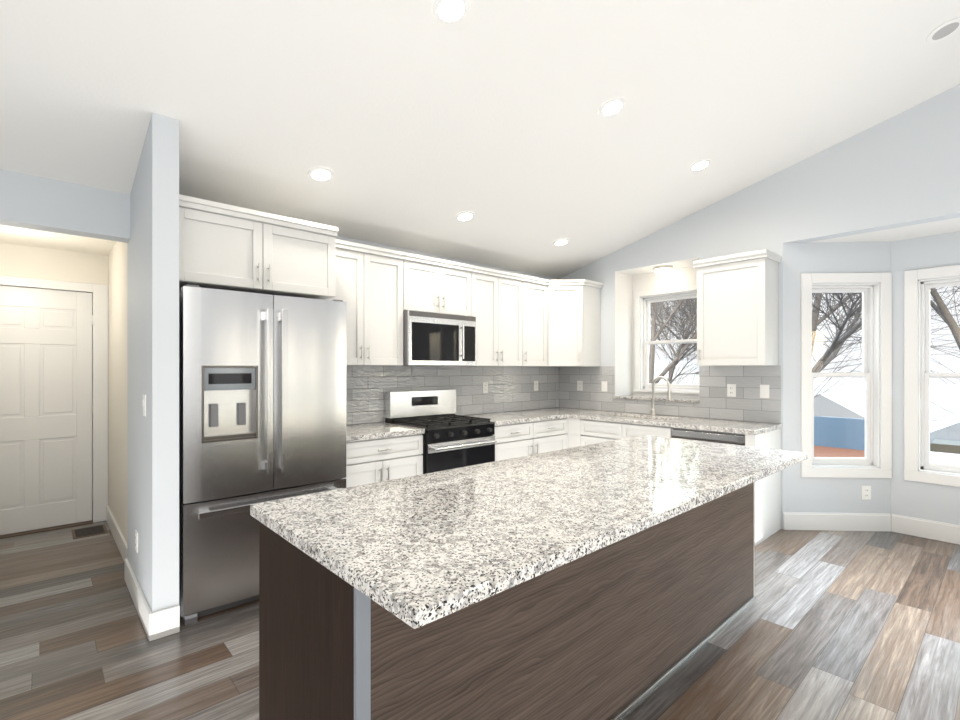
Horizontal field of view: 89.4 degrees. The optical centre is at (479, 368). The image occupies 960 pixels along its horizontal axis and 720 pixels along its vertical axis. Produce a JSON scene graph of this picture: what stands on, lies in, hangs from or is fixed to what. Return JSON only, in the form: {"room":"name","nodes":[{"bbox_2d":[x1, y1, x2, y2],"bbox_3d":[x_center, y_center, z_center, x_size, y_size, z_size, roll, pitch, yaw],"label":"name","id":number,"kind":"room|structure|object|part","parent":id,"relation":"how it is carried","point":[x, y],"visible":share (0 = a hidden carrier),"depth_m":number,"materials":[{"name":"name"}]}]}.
{"room":"kitchen","nodes":[
{"label":"kitchen","id":0,"kind":"room"},
{"bbox_2d":[0,242,107,284],"bbox_3d":[-3.984,0.100,4.163,1.410,2.600,0.220,0,0,-42],"label":"wall","id":1,"kind":"structure","parent":0,"point":[17,260],"depth_m":4.24,"materials":[{"name":"white paint"}]},
{"bbox_2d":[0,286,92,534],"bbox_3d":[-3.838,0.345,4.159,0.815,2.085,0.122,0,0,-42],"label":"hall door","id":2,"kind":"structure","parent":1,"relation":"in","point":[46,406],"depth_m":4.23,"materials":[{"name":"white wood"}]},
{"bbox_2d":[0,275,107,522],"bbox_3d":[-3.862,0.312,4.207,0.999,2.175,0.158,0,0,-42],"label":"door frame","id":3,"kind":"structure","parent":1,"relation":"attached to","point":[99,292],"depth_m":4.44,"materials":[{"name":"white wood"}]},
{"bbox_2d":[108,112,178,612],"bbox_3d":[-2.571,-0.015,3.602,0.170,2.830,2.790,0,0,-42],"label":"wall","id":4,"kind":"structure","parent":0,"point":[154,354],"depth_m":2.59,"materials":[{"name":"white paint"}]},
{"bbox_2d":[135,530,137,552],"bbox_3d":[-2.058,1.030,2.903,0.008,0.118,0.075,0,0,-42],"label":"outlet","id":5,"kind":"object","parent":4,"relation":"attached to","point":[136,540],"visible":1,"depth_m":2.88,"materials":[{"name":"white plastic"}]},
{"bbox_2d":[142,394,145,415],"bbox_3d":[-1.859,0.200,2.682,0.011,0.118,0.075,0,0,-42],"label":"light switch","id":6,"kind":"object","parent":4,"relation":"attached to","point":[144,404],"visible":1,"depth_m":2.66,"materials":[{"name":"white plastic"}]},
{"bbox_2d":[0,169,558,562],"bbox_3d":[-1.731,-0.900,3.695,7.480,4.600,0.140,0,0,-42],"label":"wall","id":7,"kind":"structure","parent":0,"point":[28,201],"depth_m":2.96,"materials":[{"name":"white paint"}]},
{"bbox_2d":[179,194,337,299],"bbox_3d":[-1.574,-0.747,3.297,0.989,0.483,0.655,0,0,-42],"label":"upper cabinet","id":8,"kind":"object","parent":7,"relation":"attached to","point":[222,246],"visible":0.88,"depth_m":3.05,"materials":[{"name":"white wood"}]},
{"bbox_2d":[327,243,374,365],"bbox_3d":[-1.155,-0.494,3.897,0.434,0.928,0.328,0,0,-42],"label":"upper cabinet","id":9,"kind":"object","parent":7,"relation":"attached to","point":[355,266],"depth_m":3.85,"materials":[{"name":"white wood"}]},
{"bbox_2d":[375,251,406,365],"bbox_3d":[-0.921,-0.494,4.109,0.433,0.928,0.328,0,0,-42],"label":"upper cabinet","id":10,"kind":"object","parent":7,"relation":"attached to","point":[390,268],"depth_m":4.05,"materials":[{"name":"white wood"}]},
{"bbox_2d":[407,255,446,312],"bbox_3d":[-0.596,-0.732,4.405,0.443,0.453,0.328,0,0,-42],"label":"upper cabinet","id":11,"kind":"object","parent":7,"relation":"attached to","point":[426,278],"depth_m":4.30,"materials":[{"name":"white wood"}]},
{"bbox_2d":[403,310,475,365],"bbox_3d":[-0.435,-0.267,4.470,0.758,0.467,0.447,0,0,-42],"label":"microwave","id":12,"kind":"object","parent":11,"relation":"attached to","point":[436,339],"visible":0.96,"depth_m":4.30,"materials":[{"name":"grey metal"}]},
{"bbox_2d":[346,365,558,424],"bbox_3d":[-0.220,0.225,4.965,3.255,0.509,0.008,0,0,-42],"label":"backsplash","id":13,"kind":"structure","parent":7,"relation":"attached to","point":[510,388],"depth_m":5.00,"materials":[{"name":"tile"}]},
{"bbox_2d":[483,382,487,392],"bbox_3d":[0.058,0.200,5.206,0.075,0.118,0.008,0,0,-42],"label":"electrical outlet","id":14,"kind":"object","parent":13,"relation":"attached to","point":[485,387],"visible":1,"depth_m":5.20,"materials":[{"name":"white plastic"}]},
{"bbox_2d":[534,381,537,390],"bbox_3d":[0.665,0.200,5.757,0.075,0.118,0.008,0,0,-42],"label":"electrical outlet","id":15,"kind":"object","parent":13,"relation":"attached to","point":[535,385],"visible":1,"depth_m":5.75,"materials":[{"name":"white plastic"}]},
{"bbox_2d":[447,263,474,315],"bbox_3d":[-0.355,-0.732,4.623,0.443,0.453,0.328,0,0,-42],"label":"upper cabinet","id":16,"kind":"object","parent":7,"relation":"attached to","point":[460,280],"depth_m":4.56,"materials":[{"name":"white wood"}]},
{"bbox_2d":[475,267,502,365],"bbox_3d":[-0.035,-0.494,4.913,0.416,0.928,0.328,0,0,-42],"label":"upper cabinet","id":17,"kind":"object","parent":7,"relation":"attached to","point":[488,284],"depth_m":4.82,"materials":[{"name":"white wood"}]},
{"bbox_2d":[503,275,518,365],"bbox_3d":[0.208,-0.494,5.133,0.476,0.928,0.328,0,0,-42],"label":"upper cabinet","id":18,"kind":"object","parent":7,"relation":"attached to","point":[510,282],"depth_m":5.03,"materials":[{"name":"white wood"}]},
{"bbox_2d":[519,275,546,366],"bbox_3d":[0.508,-0.494,5.363,0.517,0.928,0.391,0,0,-42],"label":"upper cabinet","id":19,"kind":"object","parent":7,"relation":"attached to","point":[523,320],"depth_m":5.26,"materials":[{"name":"white wood"}]},
{"bbox_2d":[547,279,602,366],"bbox_3d":[0.941,-0.494,5.607,0.667,0.928,0.612,0,0,-42],"label":"upper cabinet","id":20,"kind":"object","parent":7,"relation":"attached to","point":[573,305],"depth_m":5.39,"materials":[{"name":"white wood"}]},
{"bbox_2d":[0,520,959,719],"bbox_3d":[0.366,1.430,2.053,8.700,0.060,9.550,0,0,-42],"label":"floor","id":21,"kind":"structure","parent":0,"point":[843,625],"depth_m":2.46,"materials":[{"name":"brown wood"}]},
{"bbox_2d":[0,521,107,538],"bbox_3d":[-3.665,1.395,4.020,0.890,0.009,0.480,0,0,-42],"label":"floor vent","id":22,"kind":"object","parent":21,"relation":"in","point":[88,531],"visible":1,"depth_m":4.17,"materials":[{"name":"brown metal"}]},
{"bbox_2d":[179,284,345,624],"bbox_3d":[-1.493,0.469,3.214,0.955,1.863,0.852,0,0,-42],"label":"fridge","id":23,"kind":"object","parent":21,"relation":"on","point":[262,398],"visible":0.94,"depth_m":2.84,"materials":[{"name":"grey metal"}]},
{"bbox_2d":[346,422,424,487],"bbox_3d":[-0.931,0.940,3.882,0.747,0.920,0.656,0,0,-42],"label":"base cabinet","id":24,"kind":"object","parent":21,"relation":"on","point":[378,460],"depth_m":3.69,"materials":[{"name":"white wood"}]},
{"bbox_3d":[-0.934,0.499,3.887,0.747,0.039,0.644,0,0,-42],"label":"base cab back left top","id":25,"kind":"part","parent":24,"relation":"part of","materials":[{"name":"grey stone"}]},
{"bbox_2d":[385,389,496,473],"bbox_3d":[-0.336,0.802,4.361,0.754,1.195,0.707,0,0,-42],"label":"gas range","id":26,"kind":"object","parent":21,"relation":"on","point":[451,440],"visible":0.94,"depth_m":4.28,"materials":[{"name":"black metal"}]},
{"bbox_2d":[259,482,754,719],"bbox_3d":[0.449,0.961,2.331,2.667,0.879,0.726,0,0,-42],"label":"kitchen island","id":27,"kind":"object","parent":21,"relation":"on","point":[618,630],"visible":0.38,"depth_m":1.62,"materials":[{"name":"brown wood"}]},
{"bbox_2d":[250,435,807,628],"bbox_3d":[0.535,0.499,2.253,2.720,0.039,1.020,0,0,-42],"label":"island countertop","id":28,"kind":"structure","parent":27,"relation":"on","point":[415,551],"depth_m":1.62,"materials":[{"name":"stone"}]},
{"bbox_2d":[493,418,564,460],"bbox_3d":[0.312,0.960,5.030,1.080,0.878,0.620,0,0,-42],"label":"base cabinet","id":29,"kind":"object","parent":21,"relation":"on","point":[516,440],"depth_m":4.77,"materials":[{"name":"white wood"}]},
{"bbox_2d":[463,410,567,425],"bbox_3d":[0.319,0.499,5.020,1.080,0.039,0.648,0,0,-42],"label":"countertop","id":30,"kind":"structure","parent":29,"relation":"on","point":[513,417],"depth_m":4.95,"materials":[{"name":"stone"}]},
{"bbox_2d":[565,416,780,545],"bbox_3d":[1.566,0.960,4.931,0.646,0.878,2.450,0,0,-42],"label":"base cabinet","id":31,"kind":"object","parent":21,"relation":"on","point":[578,432],"depth_m":4.22,"materials":[{"name":"white wood"}]},
{"bbox_2d":[534,407,781,434],"bbox_3d":[1.570,0.595,4.929,0.651,0.230,2.464,0,0,-42],"label":"countertop","id":32,"kind":"structure","parent":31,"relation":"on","point":[705,424],"depth_m":4.51,"materials":[{"name":"stone"}]},
{"bbox_2d":[649,376,670,414],"bbox_3d":[1.851,0.276,4.971,0.082,0.405,0.233,0,0,-42],"label":"sink faucet","id":33,"kind":"object","parent":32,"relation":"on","point":[652,411],"visible":1,"depth_m":5.02,"materials":[{"name":"silver metal"}]},
{"bbox_2d":[671,429,744,445],"bbox_3d":[2.125,0.971,4.303,0.571,0.858,0.610,0,0,-42],"label":"dishwasher","id":34,"kind":"object","parent":21,"relation":"on","point":[712,437],"visible":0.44,"depth_m":4.09,"materials":[{"name":"grey metal"}]},
{"bbox_2d":[0,0,959,278],"bbox_3d":[0.120,-2.118,1.654,7.800,2.136,9.290,0,0,-42],"label":"ceiling","id":35,"kind":"structure","parent":0,"point":[414,124],"depth_m":2.83,"materials":[{"name":"white paint"}]},
{"bbox_2d":[308,166,333,181],"bbox_3d":[-1.062,-1.299,3.239,0.170,0.046,0.165,0,0,-42],"label":"recessed light","id":36,"kind":"object","parent":35,"relation":"in","point":[321,174],"visible":1,"depth_m":3.23,"materials":[{"name":"white plastic"}]},
{"bbox_2d":[433,0,468,24],"bbox_3d":[-0.132,-1.641,2.209,0.170,0.046,0.165,0,0,-42],"label":"recessed light","id":37,"kind":"object","parent":35,"relation":"in","point":[449,12],"visible":1,"depth_m":2.21,"materials":[{"name":"white"}]},
{"bbox_2d":[455,211,474,221],"bbox_3d":[-0.127,-1.294,4.112,0.170,0.046,0.165,0,0,-42],"label":"recessed light","id":38,"kind":"object","parent":35,"relation":"in","point":[463,216],"visible":1,"depth_m":4.10,"materials":[{"name":"white plastic"}]},
{"bbox_2d":[553,238,568,245],"bbox_3d":[0.829,-1.296,4.965,0.170,0.046,0.165,0,0,-42],"label":"recessed light","id":39,"kind":"object","parent":35,"relation":"in","point":[561,242],"visible":1,"depth_m":4.95,"materials":[{"name":"white plastic"}]},
{"bbox_2d":[598,97,625,116],"bbox_3d":[0.832,-1.646,3.054,0.170,0.046,0.165,0,0,-42],"label":"recessed light","id":40,"kind":"object","parent":35,"relation":"in","point":[612,107],"visible":1,"depth_m":3.04,"materials":[{"name":"white plastic"}]},
{"bbox_2d":[689,159,710,171],"bbox_3d":[1.778,-1.645,3.920,0.170,0.046,0.165,0,0,-42],"label":"recessed light","id":41,"kind":"object","parent":35,"relation":"in","point":[702,164],"visible":1,"depth_m":3.91,"materials":[{"name":"white"}]},
{"bbox_2d":[926,17,959,42],"bbox_3d":[2.747,-1.999,2.865,0.170,0.046,0.165,0,0,-42],"label":"recessed light","id":42,"kind":"object","parent":35,"relation":"in","point":[945,30],"visible":1,"depth_m":2.86,"materials":[{"name":"white"}]},
{"bbox_2d":[559,84,959,528],"bbox_3d":[3.533,-0.900,3.629,0.510,4.600,7.310,0,0,-42],"label":"wall","id":43,"kind":"structure","parent":0,"point":[902,169],"depth_m":4.12,"materials":[{"name":"white paint"}]},
{"bbox_2d":[614,395,698,402],"bbox_3d":[1.965,0.317,5.231,0.398,0.024,0.940,0,0,-42],"label":"window sill","id":44,"kind":"structure","parent":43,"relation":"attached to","point":[664,398],"depth_m":5.19,"materials":[{"name":"stone"}]},
{"bbox_2d":[653,266,672,275],"bbox_3d":[1.977,-1.056,5.241,0.200,0.088,0.200,0,0,-42],"label":"recessed light","id":45,"kind":"object","parent":43,"relation":"in","point":[661,270],"visible":0.98,"depth_m":5.18,"materials":[{"name":"white"}]},
{"bbox_2d":[633,284,698,393],"bbox_3d":[2.155,-0.318,5.402,0.170,1.165,0.890,0,0,-42],"label":"window","id":46,"kind":"structure","parent":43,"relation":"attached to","point":[643,341],"depth_m":5.61,"materials":[{"name":"white"}]},
{"bbox_3d":[2.180,-0.303,5.426,0.036,0.941,0.618,0,0,-42],"label":"glass","id":47,"kind":"part","parent":46,"relation":"part of","materials":[{"name":"clear glass"}]},
{"bbox_2d":[559,366,780,423],"bbox_3d":[1.807,0.225,5.147,0.008,0.509,2.447,0,0,-42],"label":"backsplash","id":48,"kind":"structure","parent":43,"relation":"attached to","point":[747,403],"depth_m":4.70,"materials":[{"name":"tile"}]},
{"bbox_2d":[577,381,582,390],"bbox_3d":[1.196,0.200,5.809,0.008,0.118,0.075,0,0,-42],"label":"electrical outlet","id":49,"kind":"object","parent":48,"relation":"attached to","point":[579,385],"visible":1,"depth_m":5.80,"materials":[{"name":"white plastic"}]},
{"bbox_2d":[601,381,606,391],"bbox_3d":[1.423,0.200,5.556,0.011,0.118,0.075,0,0,-42],"label":"light switch","id":50,"kind":"object","parent":48,"relation":"attached to","point":[603,386],"visible":1,"depth_m":5.55,"materials":[{"name":"white plastic"}]},
{"bbox_2d":[727,384,735,396],"bbox_3d":[2.351,0.200,4.535,0.008,0.118,0.075,0,0,-42],"label":"electrical outlet","id":51,"kind":"object","parent":48,"relation":"attached to","point":[731,390],"visible":1,"depth_m":4.53,"materials":[{"name":"white plastic"}]},
{"bbox_2d":[760,385,768,397],"bbox_3d":[2.538,0.200,4.326,0.011,0.118,0.075,0,0,-42],"label":"light switch","id":52,"kind":"object","parent":48,"relation":"attached to","point":[764,391],"visible":1,"depth_m":4.32,"materials":[{"name":"white plastic"}]},
{"bbox_2d":[693,249,780,365],"bbox_3d":[2.290,-0.509,4.344,0.365,0.958,0.610,0,0,-42],"label":"upper cabinet","id":53,"kind":"object","parent":43,"relation":"attached to","point":[737,309],"visible":1,"depth_m":4.21,"materials":[{"name":"white wood"}]},
{"bbox_2d":[783,512,959,544],"bbox_3d":[3.658,1.324,3.581,0.650,0.152,2.326,0,0,-42],"label":"baseboard","id":54,"kind":"structure","parent":43,"relation":"attached to","point":[934,530],"depth_m":4.18,"materials":[{"name":"white wood"}]},
{"bbox_2d":[783,231,959,530],"bbox_3d":[3.924,0.075,3.368,0.824,2.650,3.200,0,0,-42],"label":"wall","id":55,"kind":"structure","parent":0,"point":[897,494],"depth_m":4.20,"materials":[{"name":"white paint"}]},
{"bbox_2d":[801,273,891,477],"bbox_3d":[3.170,0.055,4.267,0.750,1.770,0.159,0,0,3],"label":"window","id":56,"kind":"structure","parent":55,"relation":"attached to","point":[875,289],"depth_m":4.20,"materials":[{"name":"white wood"}]},
{"bbox_3d":[3.171,0.052,4.296,0.342,1.461,0.342,0,0,-42],"label":"glass","id":57,"kind":"part","parent":56,"relation":"part of","materials":[{"name":"clear glass"}]},
{"bbox_2d":[862,486,870,499],"bbox_3d":[3.341,1.070,4.193,0.075,0.118,0.008,0,0,3],"label":"outlet","id":58,"kind":"object","parent":55,"relation":"attached to","point":[866,492],"visible":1,"depth_m":4.19,"materials":[{"name":"white plastic"}]},
{"bbox_2d":[904,265,959,486],"bbox_3d":[3.904,0.055,3.884,0.159,1.770,0.750,0,0,-42],"label":"window","id":59,"kind":"structure","parent":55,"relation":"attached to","point":[918,375],"depth_m":4.06,"materials":[{"name":"white wood"}]},
{"bbox_3d":[3.925,0.052,3.904,0.036,1.461,0.448,0,0,-42],"label":"glass","id":60,"kind":"part","parent":59,"relation":"part of","materials":[{"name":"clear glass"}]},
{"bbox_2d":[807,217,959,242],"bbox_3d":[3.999,-1.175,3.465,0.700,0.150,3.060,0,0,-42],"label":"ceiling","id":61,"kind":"structure","parent":0,"point":[923,229],"depth_m":3.91,"materials":[{"name":"white paint"}]},
{"label":"outside","id":62,"kind":"structure","parent":0,"visible":0},
{"bbox_2d":[654,357,959,421],"bbox_3d":[62.987,10.246,71.962,28.000,31.648,208.630,0,0,-42],"label":"hills","id":63,"kind":"structure","parent":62,"point":[936,399],"depth_m":73.80,"materials":[{"name":"grey snow"}]},
{"bbox_2d":[814,446,959,464],"bbox_3d":[22.224,13.902,20.152,120.000,24.335,120.000,0,0,-42],"label":"ground","id":64,"kind":"structure","parent":62,"point":[934,458],"depth_m":9.84,"materials":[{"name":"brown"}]},
{"bbox_2d":[649,298,698,383],"bbox_3d":[4.483,-2.791,12.127,7.338,9.122,8.751,0,0,-42],"label":"tree","id":65,"kind":"object","parent":64,"relation":"on","point":[652,350],"depth_m":11.76,"materials":[{"name":"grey plant"}]},
{"bbox_2d":[650,298,698,383],"bbox_3d":[7.044,-1.815,17.158,8.321,9.050,8.615,0,0,-42],"label":"tree","id":66,"kind":"object","parent":64,"relation":"on","point":[684,355],"depth_m":16.37,"materials":[{"name":"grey plant"}]},
{"bbox_2d":[654,286,959,437],"bbox_3d":[7.478,-2.909,8.871,10.106,9.396,8.310,0,0,-42],"label":"tree","id":67,"kind":"object","parent":64,"relation":"on","point":[837,344],"depth_m":9.25,"materials":[{"name":"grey plant"}]},
{"bbox_2d":[814,416,864,449],"bbox_3d":[6.068,1.380,12.657,0.126,0.760,7.460,0,0,-42],"label":"fence","id":68,"kind":"object","parent":64,"relation":"on","point":[831,441],"depth_m":10.65,"materials":[{"name":"blue"}]},
{"bbox_2d":[814,388,931,423],"bbox_3d":[16.054,3.200,21.374,8.100,4.500,5.100,0,0,-42],"label":"house","id":69,"kind":"structure","parent":64,"relation":"on","point":[847,402],"depth_m":18.63,"materials":[{"name":"grey"}]},
{"bbox_2d":[930,286,959,422],"bbox_3d":[10.043,-3.065,9.202,7.627,9.685,9.587,0,0,-42],"label":"tree","id":70,"kind":"object","parent":64,"relation":"on","point":[938,308],"depth_m":9.88,"materials":[{"name":"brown plant"}]},
{"bbox_2d":[930,413,959,450],"bbox_3d":[19.530,3.150,17.168,8.600,4.700,6.000,0,0,-42],"label":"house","id":71,"kind":"structure","parent":64,"relation":"on","point":[939,426],"depth_m":15.85,"materials":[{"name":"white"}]},
{"bbox_2d":[931,439,959,453],"bbox_3d":[14.883,2.520,10.458,1.100,1.100,7.500,0,0,-42],"label":"railing","id":72,"kind":"object","parent":64,"relation":"on","point":[953,449],"depth_m":12.72,"materials":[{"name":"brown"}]}
]}

